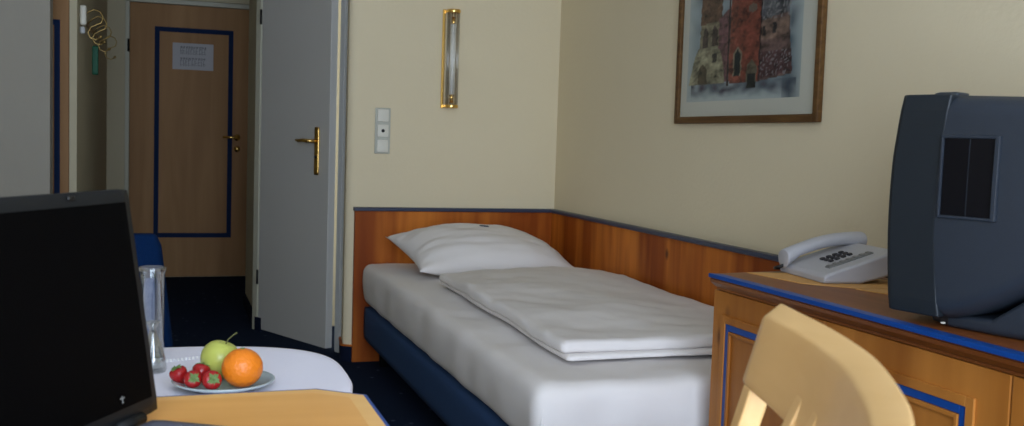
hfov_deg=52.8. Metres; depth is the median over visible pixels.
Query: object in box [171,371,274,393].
glass plate
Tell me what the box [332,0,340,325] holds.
wall
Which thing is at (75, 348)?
laptop
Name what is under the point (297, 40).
door
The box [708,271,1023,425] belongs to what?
sideboard
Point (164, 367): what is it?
glass carafe
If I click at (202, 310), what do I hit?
floor
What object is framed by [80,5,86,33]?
wall holder
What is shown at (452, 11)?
wall lamp
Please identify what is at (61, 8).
wardrobe
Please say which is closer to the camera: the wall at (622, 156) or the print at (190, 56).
the wall at (622, 156)
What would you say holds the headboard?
attached to the wall at (497, 149)
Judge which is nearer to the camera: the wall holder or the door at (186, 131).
the wall holder
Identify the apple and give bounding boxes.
[200,332,236,377]
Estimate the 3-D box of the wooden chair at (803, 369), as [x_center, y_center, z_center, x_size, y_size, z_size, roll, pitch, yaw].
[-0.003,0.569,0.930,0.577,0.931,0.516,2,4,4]
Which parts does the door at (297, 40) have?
frame, lever, handle, frame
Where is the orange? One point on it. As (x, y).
(241, 367)
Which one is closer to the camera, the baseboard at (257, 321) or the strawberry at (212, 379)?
the strawberry at (212, 379)
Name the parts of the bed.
leg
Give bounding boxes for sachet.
[144,278,154,350]
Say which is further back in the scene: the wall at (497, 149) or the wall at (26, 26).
the wall at (497, 149)
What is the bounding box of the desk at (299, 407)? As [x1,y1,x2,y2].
[146,389,388,425]
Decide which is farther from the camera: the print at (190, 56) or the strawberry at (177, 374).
the print at (190, 56)
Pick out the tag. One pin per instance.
(95, 49)
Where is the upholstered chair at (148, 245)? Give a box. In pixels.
[134,233,172,347]
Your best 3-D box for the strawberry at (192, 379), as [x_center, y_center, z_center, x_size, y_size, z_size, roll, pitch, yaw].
[-0.465,0.241,1.504,0.026,0.026,0.030,0,4,-19]
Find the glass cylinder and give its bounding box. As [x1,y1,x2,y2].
[138,265,166,358]
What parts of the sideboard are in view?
moulding, moulding, door, moulding, door, moulding, moulding, door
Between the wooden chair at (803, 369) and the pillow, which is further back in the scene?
the pillow
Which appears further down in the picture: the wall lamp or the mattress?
the mattress
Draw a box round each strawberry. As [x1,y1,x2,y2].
[169,364,186,383]
[183,370,201,387]
[192,362,210,382]
[202,370,221,389]
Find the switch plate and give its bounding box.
[374,108,390,153]
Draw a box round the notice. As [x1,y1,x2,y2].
[172,42,213,70]
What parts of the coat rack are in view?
rail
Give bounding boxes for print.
[180,46,205,66]
[686,0,803,101]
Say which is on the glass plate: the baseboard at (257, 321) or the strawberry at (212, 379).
the strawberry at (212, 379)
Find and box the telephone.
[773,231,887,283]
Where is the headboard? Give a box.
[351,207,551,361]
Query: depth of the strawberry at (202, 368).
1.53 m
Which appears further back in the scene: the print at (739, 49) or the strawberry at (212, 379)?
the print at (739, 49)
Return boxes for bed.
[364,306,508,425]
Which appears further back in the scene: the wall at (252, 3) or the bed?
the wall at (252, 3)
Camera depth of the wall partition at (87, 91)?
5.51 m
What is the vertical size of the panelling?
0.753 m
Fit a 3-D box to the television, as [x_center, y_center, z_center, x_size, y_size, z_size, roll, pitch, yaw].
[1.057,0.001,1.953,0.477,0.442,0.511,-1,5,-32]
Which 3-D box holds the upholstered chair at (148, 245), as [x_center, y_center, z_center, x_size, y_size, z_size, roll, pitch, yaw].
[-0.995,0.487,2.218,0.535,0.845,0.524,0,4,-19]
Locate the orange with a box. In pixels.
[221,347,262,386]
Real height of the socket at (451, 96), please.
0.050 m
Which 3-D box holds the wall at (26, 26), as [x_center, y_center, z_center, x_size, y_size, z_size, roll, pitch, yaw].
[-2.854,-0.548,4.289,1.726,2.500,0.120,0,4,-19]
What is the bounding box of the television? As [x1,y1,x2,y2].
[887,92,1023,339]
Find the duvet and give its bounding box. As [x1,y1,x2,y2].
[439,266,713,360]
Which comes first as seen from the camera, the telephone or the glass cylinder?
the glass cylinder
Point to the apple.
(213, 354)
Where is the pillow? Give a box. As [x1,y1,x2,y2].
[386,223,572,275]
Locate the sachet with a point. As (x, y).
(149, 283)
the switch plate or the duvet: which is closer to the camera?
the duvet
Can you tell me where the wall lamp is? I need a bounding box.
[440,9,460,107]
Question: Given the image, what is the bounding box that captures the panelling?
[551,209,780,305]
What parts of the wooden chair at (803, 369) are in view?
post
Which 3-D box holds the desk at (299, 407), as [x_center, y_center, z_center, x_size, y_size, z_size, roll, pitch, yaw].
[-0.512,0.639,0.958,0.866,0.750,0.761,0,4,-19]
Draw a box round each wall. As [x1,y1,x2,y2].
[0,0,52,196]
[106,0,248,276]
[245,0,256,305]
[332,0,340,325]
[341,0,560,343]
[554,0,1023,257]
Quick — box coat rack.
[86,9,116,59]
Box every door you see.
[124,0,248,276]
[252,0,347,352]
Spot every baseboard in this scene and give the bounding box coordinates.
[243,293,261,331]
[339,337,351,361]
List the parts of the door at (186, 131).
handle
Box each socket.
[377,124,388,136]
[449,94,453,102]
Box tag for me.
[92,45,98,74]
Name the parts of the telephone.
handset cord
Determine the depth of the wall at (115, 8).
7.43 m
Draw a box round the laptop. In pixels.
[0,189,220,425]
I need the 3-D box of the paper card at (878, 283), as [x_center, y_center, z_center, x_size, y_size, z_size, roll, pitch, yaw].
[0.832,0.170,2.604,0.352,0.002,0.322,0,4,-19]
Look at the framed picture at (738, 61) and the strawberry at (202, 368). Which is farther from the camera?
the framed picture at (738, 61)
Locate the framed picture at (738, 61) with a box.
[674,0,827,123]
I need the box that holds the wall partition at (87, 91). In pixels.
[69,0,106,191]
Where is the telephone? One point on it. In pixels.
(848, 259)
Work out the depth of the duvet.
3.44 m
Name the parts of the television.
knob, jack panel, recess frame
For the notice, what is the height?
0.192 m
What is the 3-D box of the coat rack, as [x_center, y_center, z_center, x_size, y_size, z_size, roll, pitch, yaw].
[-2.340,-0.997,5.896,0.103,0.154,1.700,0,4,-19]
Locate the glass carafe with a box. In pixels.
[146,320,166,373]
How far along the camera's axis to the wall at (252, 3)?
6.22 m
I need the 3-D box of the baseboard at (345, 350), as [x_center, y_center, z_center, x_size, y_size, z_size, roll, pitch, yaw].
[-0.837,0.672,5.104,0.056,0.082,0.219,0,4,-19]
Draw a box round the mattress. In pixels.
[363,263,711,425]
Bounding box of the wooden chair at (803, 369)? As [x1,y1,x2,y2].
[731,304,913,425]
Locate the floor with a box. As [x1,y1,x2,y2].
[165,276,446,425]
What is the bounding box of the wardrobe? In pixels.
[53,0,69,193]
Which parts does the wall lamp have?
plate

